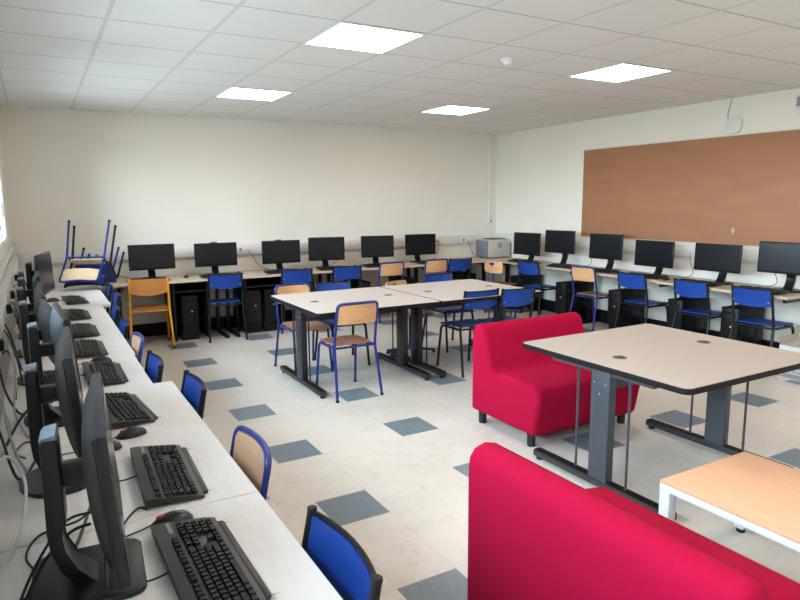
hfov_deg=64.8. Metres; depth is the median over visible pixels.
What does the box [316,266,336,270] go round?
keyboard
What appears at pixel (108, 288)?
chair
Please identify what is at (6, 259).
trim
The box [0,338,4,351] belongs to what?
power adapter
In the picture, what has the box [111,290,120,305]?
chair
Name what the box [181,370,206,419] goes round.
chair
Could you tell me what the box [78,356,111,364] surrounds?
computer mouse
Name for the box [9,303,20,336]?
cable
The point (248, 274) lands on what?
computer desk
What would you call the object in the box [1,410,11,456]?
cable
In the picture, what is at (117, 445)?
computer mouse
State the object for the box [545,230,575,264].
computer monitor
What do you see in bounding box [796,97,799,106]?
air vent
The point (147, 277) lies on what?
keyboard
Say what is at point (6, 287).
cable trunking
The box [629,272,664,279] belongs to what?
keyboard
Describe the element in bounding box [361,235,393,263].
computer monitor
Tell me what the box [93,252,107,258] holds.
wall socket
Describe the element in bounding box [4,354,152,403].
computer desk
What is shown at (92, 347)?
keyboard
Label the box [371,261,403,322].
chair
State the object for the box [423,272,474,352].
chair
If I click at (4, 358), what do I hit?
wall
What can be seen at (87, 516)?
cable
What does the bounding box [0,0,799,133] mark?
ceiling
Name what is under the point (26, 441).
cable
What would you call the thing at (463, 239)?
wall socket
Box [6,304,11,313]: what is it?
power adapter
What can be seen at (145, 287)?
chair
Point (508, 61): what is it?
smoke detector
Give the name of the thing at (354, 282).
computer tower
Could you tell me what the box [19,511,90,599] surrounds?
cable
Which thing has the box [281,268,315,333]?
chair
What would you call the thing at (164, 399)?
computer desk
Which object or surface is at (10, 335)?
cable
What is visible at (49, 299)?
computer mouse
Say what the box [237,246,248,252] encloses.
wall socket
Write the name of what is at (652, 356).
meeting table
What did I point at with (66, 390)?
computer monitor
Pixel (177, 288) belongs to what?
shelf
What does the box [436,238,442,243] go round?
wall socket
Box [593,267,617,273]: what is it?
keyboard
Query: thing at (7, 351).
cable
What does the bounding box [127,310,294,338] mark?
baseboard
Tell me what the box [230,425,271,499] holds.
chair
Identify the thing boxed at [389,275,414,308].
computer tower
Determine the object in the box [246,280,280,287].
shelf
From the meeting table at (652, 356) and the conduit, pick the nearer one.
the meeting table at (652, 356)
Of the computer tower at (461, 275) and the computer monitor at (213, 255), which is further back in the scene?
the computer tower at (461, 275)
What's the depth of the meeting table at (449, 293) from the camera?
6.19 m
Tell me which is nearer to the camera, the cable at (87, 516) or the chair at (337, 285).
the cable at (87, 516)
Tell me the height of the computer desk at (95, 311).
0.740 m
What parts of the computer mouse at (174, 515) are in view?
cord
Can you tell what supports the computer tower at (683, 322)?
on the floor
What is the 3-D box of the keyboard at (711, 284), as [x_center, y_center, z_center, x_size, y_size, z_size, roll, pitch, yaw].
[3.146,-0.189,6.604,0.333,0.040,0.455,-5,10,-29]
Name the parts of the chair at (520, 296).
seat, leg, backrest, rail, leg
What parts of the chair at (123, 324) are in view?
backrest, leg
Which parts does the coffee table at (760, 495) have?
leg, frame, leg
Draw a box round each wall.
[0,105,496,324]
[0,136,17,423]
[495,88,799,341]
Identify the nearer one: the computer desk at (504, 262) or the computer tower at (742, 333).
the computer tower at (742, 333)
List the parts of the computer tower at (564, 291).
panel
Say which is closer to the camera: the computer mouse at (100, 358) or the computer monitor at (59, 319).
the computer monitor at (59, 319)
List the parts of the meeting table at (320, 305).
rod, leg, rod, rod, leg, rod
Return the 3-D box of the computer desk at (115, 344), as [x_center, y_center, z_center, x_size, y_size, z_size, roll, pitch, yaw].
[-2.011,0.663,3.921,0.637,0.740,0.704,-5,10,-29]
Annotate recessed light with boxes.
[215,87,292,100]
[303,21,425,53]
[421,105,491,114]
[568,63,673,82]
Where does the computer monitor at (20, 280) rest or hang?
on the computer desk at (105, 326)
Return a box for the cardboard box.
[777,333,799,380]
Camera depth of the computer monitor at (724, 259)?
6.54 m
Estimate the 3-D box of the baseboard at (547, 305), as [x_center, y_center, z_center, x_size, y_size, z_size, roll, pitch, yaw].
[4.236,0.613,5.784,0.015,0.169,10.720,-5,10,-29]
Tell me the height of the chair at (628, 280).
0.806 m
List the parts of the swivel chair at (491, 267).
backrest, seat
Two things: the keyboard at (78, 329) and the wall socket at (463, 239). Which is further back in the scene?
the wall socket at (463, 239)
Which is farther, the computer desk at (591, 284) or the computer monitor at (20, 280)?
the computer desk at (591, 284)
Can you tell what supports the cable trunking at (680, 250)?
attached to the wall at (539, 179)
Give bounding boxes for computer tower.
[175,292,199,340]
[246,288,261,332]
[254,286,279,330]
[304,282,325,321]
[345,278,370,288]
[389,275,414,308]
[450,271,475,279]
[510,274,541,312]
[555,280,587,319]
[607,288,644,328]
[667,297,707,333]
[720,304,764,344]
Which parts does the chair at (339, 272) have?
backrest, rail, leg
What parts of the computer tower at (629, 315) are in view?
panel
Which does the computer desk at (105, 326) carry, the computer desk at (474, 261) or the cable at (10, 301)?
the cable at (10, 301)
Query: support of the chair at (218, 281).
on the floor
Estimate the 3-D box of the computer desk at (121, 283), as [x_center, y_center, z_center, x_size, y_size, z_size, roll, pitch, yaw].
[-2.812,0.115,7.481,1.405,0.740,0.659,-5,10,-29]
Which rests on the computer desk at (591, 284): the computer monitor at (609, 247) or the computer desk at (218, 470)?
the computer monitor at (609, 247)
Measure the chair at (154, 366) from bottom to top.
0.806 m
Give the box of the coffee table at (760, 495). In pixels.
[658,451,799,551]
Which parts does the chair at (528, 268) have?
leg, backrest, seat, leg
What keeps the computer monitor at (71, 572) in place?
on the computer desk at (281, 562)
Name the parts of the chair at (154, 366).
leg, backrest, rail, leg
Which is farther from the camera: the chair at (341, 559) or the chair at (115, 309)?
the chair at (115, 309)
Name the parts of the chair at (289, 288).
leg, backrest, frame, seat, leg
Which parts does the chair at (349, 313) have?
leg, seat, cross rail, backrest, leg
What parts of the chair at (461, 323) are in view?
leg, leg, seat, leg, backrest, rail, leg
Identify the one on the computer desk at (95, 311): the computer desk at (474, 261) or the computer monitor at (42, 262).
the computer monitor at (42, 262)
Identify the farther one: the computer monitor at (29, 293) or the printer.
the printer
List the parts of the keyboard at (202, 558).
cord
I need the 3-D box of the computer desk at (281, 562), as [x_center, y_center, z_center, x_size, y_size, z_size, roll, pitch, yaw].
[-0.388,1.073,1.206,0.716,0.740,1.415,-5,10,-29]
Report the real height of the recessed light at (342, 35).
0.008 m
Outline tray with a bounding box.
[483,238,505,239]
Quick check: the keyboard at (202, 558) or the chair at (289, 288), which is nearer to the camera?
the keyboard at (202, 558)
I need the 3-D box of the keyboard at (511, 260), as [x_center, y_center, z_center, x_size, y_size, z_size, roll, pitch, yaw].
[1.789,-0.561,9.060,0.333,0.040,0.455,-5,10,-29]
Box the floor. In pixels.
[127,306,799,599]
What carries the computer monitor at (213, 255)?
on the computer desk at (121, 283)
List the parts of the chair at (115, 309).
backrest, leg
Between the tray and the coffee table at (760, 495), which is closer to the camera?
the coffee table at (760, 495)
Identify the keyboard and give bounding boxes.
[51,295,88,304]
[63,308,92,319]
[71,323,99,337]
[74,339,107,358]
[80,361,128,386]
[105,392,160,427]
[119,444,211,507]
[126,277,170,282]
[146,517,276,599]
[199,272,236,278]
[264,269,289,273]
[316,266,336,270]
[362,263,380,267]
[415,260,425,263]
[507,259,536,262]
[547,263,571,268]
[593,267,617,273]
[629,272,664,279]
[682,278,721,286]
[740,285,788,294]
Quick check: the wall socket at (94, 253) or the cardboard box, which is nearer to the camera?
the cardboard box
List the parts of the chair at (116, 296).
backrest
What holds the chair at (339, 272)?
on the floor
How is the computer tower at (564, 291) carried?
on the floor
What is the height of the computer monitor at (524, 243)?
0.421 m
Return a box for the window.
[0,173,6,254]
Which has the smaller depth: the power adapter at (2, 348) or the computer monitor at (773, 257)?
the power adapter at (2, 348)
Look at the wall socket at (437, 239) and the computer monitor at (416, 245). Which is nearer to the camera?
the computer monitor at (416, 245)
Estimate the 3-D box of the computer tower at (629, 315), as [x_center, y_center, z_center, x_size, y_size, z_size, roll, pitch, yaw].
[2.763,0.137,7.714,0.454,0.540,0.212,-5,10,-29]
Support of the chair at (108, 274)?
on the computer desk at (93, 294)
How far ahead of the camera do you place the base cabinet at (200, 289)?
7.56 m
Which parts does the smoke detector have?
plate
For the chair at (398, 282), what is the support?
on the floor
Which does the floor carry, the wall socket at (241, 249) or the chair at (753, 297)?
the chair at (753, 297)
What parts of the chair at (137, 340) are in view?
backrest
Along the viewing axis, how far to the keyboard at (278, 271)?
7.87 m
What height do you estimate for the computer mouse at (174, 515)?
0.035 m
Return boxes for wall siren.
[795,95,799,108]
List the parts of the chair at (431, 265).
frame, backrest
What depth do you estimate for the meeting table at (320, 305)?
5.73 m
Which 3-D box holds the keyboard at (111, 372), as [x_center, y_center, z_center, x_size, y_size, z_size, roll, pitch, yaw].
[-1.574,0.373,3.224,0.333,0.040,0.455,-5,10,-29]
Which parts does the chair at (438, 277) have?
leg, leg, rail, backrest, leg, seat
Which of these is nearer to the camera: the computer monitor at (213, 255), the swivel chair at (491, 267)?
the computer monitor at (213, 255)
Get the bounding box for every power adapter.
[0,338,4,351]
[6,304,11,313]
[10,291,14,298]
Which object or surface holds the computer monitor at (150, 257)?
on the computer desk at (121, 283)
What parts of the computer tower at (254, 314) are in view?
panel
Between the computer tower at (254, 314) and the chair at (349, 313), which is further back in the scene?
the computer tower at (254, 314)
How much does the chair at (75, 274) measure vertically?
0.645 m
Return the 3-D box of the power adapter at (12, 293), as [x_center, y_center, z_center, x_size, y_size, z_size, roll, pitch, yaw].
[-2.719,-0.037,4.421,0.028,0.055,0.040,-5,10,-29]
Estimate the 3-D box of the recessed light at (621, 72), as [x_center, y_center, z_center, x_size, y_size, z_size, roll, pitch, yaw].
[1.841,-1.899,5.282,0.596,0.008,0.596,-5,10,-29]
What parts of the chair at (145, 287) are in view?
leg, backrest, seat, cross rail, leg, leg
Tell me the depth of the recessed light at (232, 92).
6.14 m
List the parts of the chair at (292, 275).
leg, backrest, rail, leg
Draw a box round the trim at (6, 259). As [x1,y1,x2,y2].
[0,243,16,284]
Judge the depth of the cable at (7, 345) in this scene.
2.66 m
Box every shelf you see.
[174,285,205,292]
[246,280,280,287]
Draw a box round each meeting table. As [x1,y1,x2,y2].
[271,287,439,398]
[382,279,541,377]
[522,324,799,519]
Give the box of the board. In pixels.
[581,129,799,246]
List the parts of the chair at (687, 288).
leg, leg, rail, backrest, cross rail, seat, leg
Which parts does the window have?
pane, sash, handle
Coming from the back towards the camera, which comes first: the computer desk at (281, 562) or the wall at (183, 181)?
the wall at (183, 181)
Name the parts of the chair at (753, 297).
leg, leg, rail, backrest, cross rail, seat, leg, leg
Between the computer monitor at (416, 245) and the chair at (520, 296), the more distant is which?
the computer monitor at (416, 245)
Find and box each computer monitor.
[14,287,46,357]
[15,277,43,339]
[16,271,41,323]
[17,299,54,385]
[19,326,85,498]
[24,302,82,426]
[25,251,54,312]
[29,372,146,599]
[127,243,175,277]
[194,242,237,273]
[261,240,300,269]
[308,237,344,266]
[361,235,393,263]
[405,234,435,262]
[513,232,540,261]
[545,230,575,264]
[589,233,623,270]
[634,240,674,276]
[694,242,742,284]
[757,241,799,292]
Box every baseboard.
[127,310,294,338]
[526,298,779,348]
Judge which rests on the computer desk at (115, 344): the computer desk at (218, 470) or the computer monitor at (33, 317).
the computer monitor at (33, 317)
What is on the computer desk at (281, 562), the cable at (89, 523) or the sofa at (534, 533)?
the cable at (89, 523)
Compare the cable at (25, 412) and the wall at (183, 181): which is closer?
the cable at (25, 412)
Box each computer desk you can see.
[0,381,203,457]
[0,423,257,552]
[0,492,342,599]
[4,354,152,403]
[9,333,134,367]
[13,317,120,343]
[16,305,109,324]
[25,282,110,307]
[97,273,229,337]
[219,266,332,336]
[318,261,424,283]
[407,257,487,308]
[463,256,522,308]
[499,259,595,320]
[567,267,689,323]
[655,277,799,303]
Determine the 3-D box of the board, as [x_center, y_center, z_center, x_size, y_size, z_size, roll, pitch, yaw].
[3.467,-1.182,6.827,0.023,1.153,3.990,-5,10,-29]
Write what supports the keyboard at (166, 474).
on the computer desk at (218, 470)
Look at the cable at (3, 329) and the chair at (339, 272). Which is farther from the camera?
the chair at (339, 272)
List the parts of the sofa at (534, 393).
leg, leg, leg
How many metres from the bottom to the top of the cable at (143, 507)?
0.006 m
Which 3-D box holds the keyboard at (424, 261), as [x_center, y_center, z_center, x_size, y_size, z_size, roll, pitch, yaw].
[0.423,-0.555,9.093,0.455,0.040,0.333,-6,10,-31]
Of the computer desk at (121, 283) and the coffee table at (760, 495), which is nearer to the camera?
the coffee table at (760, 495)
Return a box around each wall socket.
[0,313,3,332]
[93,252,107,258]
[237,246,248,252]
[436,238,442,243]
[461,237,468,242]
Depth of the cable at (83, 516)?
1.57 m
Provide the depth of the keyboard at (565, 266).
8.32 m
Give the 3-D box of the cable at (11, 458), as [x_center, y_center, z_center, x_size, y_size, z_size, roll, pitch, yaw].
[-1.013,0.541,1.598,0.067,0.199,0.375,-3,9,-16]
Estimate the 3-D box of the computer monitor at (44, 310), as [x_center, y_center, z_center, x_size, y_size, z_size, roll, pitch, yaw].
[-1.810,0.201,3.156,0.230,0.404,0.500,-6,11,-34]
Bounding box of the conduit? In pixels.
[488,133,491,222]
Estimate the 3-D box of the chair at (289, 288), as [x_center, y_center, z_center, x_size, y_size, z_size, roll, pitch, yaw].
[-0.950,0.268,6.150,0.438,0.820,0.521,-6,10,-32]
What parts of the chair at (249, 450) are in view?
backrest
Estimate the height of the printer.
0.298 m
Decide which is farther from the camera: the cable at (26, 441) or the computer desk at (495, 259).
the computer desk at (495, 259)
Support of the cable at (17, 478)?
on the computer desk at (218, 470)
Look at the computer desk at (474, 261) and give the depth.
9.35 m
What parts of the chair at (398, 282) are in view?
backrest, seat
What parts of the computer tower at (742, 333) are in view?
panel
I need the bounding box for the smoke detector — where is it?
[501,57,514,65]
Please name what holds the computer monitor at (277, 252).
on the computer desk at (248, 274)
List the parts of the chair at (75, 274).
backrest, cross rail, seat, leg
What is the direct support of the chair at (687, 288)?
on the floor
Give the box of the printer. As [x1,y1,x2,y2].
[476,238,509,257]
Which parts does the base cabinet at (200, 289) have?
panel, panel, panel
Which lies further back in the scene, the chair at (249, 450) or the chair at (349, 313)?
the chair at (349, 313)
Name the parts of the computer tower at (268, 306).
panel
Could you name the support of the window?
in the wall at (4, 358)
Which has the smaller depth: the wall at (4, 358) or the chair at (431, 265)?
the wall at (4, 358)
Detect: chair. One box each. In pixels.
[59,220,119,282]
[64,225,124,287]
[104,283,112,313]
[109,303,120,325]
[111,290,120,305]
[117,317,129,343]
[127,277,175,347]
[130,332,144,365]
[144,350,163,382]
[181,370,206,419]
[208,272,247,342]
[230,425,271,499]
[274,283,333,371]
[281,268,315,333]
[301,505,382,599]
[314,280,370,368]
[316,300,383,402]
[332,265,363,327]
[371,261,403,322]
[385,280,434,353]
[415,258,449,314]
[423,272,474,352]
[436,288,499,377]
[447,257,473,314]
[472,286,535,361]
[484,261,519,312]
[514,260,555,317]
[569,265,607,331]
[614,271,667,327]
[671,278,720,334]
[728,285,794,346]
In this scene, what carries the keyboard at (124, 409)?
on the computer desk at (164, 399)
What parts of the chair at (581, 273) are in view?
backrest, leg, cross rail, seat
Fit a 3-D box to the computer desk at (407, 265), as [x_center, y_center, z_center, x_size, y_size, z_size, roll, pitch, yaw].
[-0.381,-0.118,8.858,1.399,0.740,0.659,-5,10,-29]
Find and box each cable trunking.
[0,256,18,338]
[19,235,472,264]
[495,233,758,261]
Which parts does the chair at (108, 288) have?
leg, backrest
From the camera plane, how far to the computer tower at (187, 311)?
7.49 m
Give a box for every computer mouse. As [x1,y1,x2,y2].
[47,298,59,301]
[62,440,121,454]
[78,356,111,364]
[112,426,146,439]
[126,510,193,536]
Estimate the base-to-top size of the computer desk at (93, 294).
0.740 m
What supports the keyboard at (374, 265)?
on the computer desk at (407, 265)
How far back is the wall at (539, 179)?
8.32 m
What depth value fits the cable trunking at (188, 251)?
7.81 m
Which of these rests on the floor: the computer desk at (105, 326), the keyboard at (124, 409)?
the computer desk at (105, 326)
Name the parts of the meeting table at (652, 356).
rod, leg, rod, rod, leg, rod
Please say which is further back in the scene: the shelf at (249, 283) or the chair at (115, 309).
the shelf at (249, 283)
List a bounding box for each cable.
[0,368,26,414]
[0,391,28,472]
[0,429,35,480]
[0,455,27,572]
[1,350,16,399]
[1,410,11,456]
[3,329,22,382]
[4,323,23,370]
[4,341,29,438]
[6,318,25,364]
[6,402,52,445]
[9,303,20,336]
[10,301,19,325]
[16,441,29,458]
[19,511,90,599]
[23,507,89,599]
[24,522,90,599]
[25,510,107,588]
[124,506,147,525]
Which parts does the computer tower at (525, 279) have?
panel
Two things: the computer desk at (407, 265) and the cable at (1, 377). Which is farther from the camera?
the computer desk at (407, 265)
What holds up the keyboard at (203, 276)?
on the computer desk at (121, 283)
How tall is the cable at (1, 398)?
0.261 m
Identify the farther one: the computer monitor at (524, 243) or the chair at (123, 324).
the computer monitor at (524, 243)
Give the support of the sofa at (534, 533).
on the floor
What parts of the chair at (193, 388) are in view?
leg, backrest, rail, leg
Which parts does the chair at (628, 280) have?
leg, rail, backrest, leg, cross rail, seat, leg, leg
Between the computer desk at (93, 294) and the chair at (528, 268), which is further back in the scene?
the chair at (528, 268)
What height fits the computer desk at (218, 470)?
0.740 m
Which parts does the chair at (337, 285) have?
leg, leg, backrest, rail, seat, leg, leg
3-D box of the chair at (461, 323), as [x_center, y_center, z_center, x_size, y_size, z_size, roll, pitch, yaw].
[0.654,0.272,6.089,0.452,0.806,0.520,-5,10,-28]
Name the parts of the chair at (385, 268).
backrest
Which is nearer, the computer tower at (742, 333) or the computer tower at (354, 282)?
the computer tower at (742, 333)
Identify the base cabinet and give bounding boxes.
[165,281,208,341]
[233,276,285,333]
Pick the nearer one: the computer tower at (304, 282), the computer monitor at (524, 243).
the computer tower at (304, 282)
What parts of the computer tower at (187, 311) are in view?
panel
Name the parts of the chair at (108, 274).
leg, rail, backrest, seat, leg, leg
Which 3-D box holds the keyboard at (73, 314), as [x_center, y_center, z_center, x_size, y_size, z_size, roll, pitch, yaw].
[-2.605,0.112,4.953,0.333,0.040,0.455,-5,10,-29]
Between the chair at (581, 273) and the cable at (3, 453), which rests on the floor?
the chair at (581, 273)
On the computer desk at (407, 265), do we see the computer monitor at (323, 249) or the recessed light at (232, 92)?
the computer monitor at (323, 249)
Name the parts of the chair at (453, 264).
backrest, leg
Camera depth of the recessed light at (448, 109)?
7.33 m
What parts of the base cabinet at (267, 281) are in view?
panel, panel, panel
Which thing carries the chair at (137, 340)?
on the floor
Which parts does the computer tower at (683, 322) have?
panel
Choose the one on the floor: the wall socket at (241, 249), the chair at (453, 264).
the chair at (453, 264)
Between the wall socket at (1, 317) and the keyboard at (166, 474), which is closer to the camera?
the keyboard at (166, 474)
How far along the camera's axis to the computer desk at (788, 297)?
6.32 m
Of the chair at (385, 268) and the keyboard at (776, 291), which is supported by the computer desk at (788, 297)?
the keyboard at (776, 291)
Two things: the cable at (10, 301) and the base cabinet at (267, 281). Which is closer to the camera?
the cable at (10, 301)
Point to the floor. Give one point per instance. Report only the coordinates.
(391, 469)
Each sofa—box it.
[467,442,799,599]
[472,312,639,446]
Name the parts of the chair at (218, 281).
leg, seat, backrest, rail, cross rail, leg, leg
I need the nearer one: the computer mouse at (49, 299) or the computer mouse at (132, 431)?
the computer mouse at (132, 431)
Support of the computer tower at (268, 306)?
in the base cabinet at (267, 281)
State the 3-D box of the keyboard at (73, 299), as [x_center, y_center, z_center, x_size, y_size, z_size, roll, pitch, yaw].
[-3.009,-0.003,5.713,0.333,0.040,0.455,-6,11,-33]
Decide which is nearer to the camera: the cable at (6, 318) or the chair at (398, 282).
the cable at (6, 318)
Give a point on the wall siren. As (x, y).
(797, 102)
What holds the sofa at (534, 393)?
on the floor
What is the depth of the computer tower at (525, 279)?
9.18 m

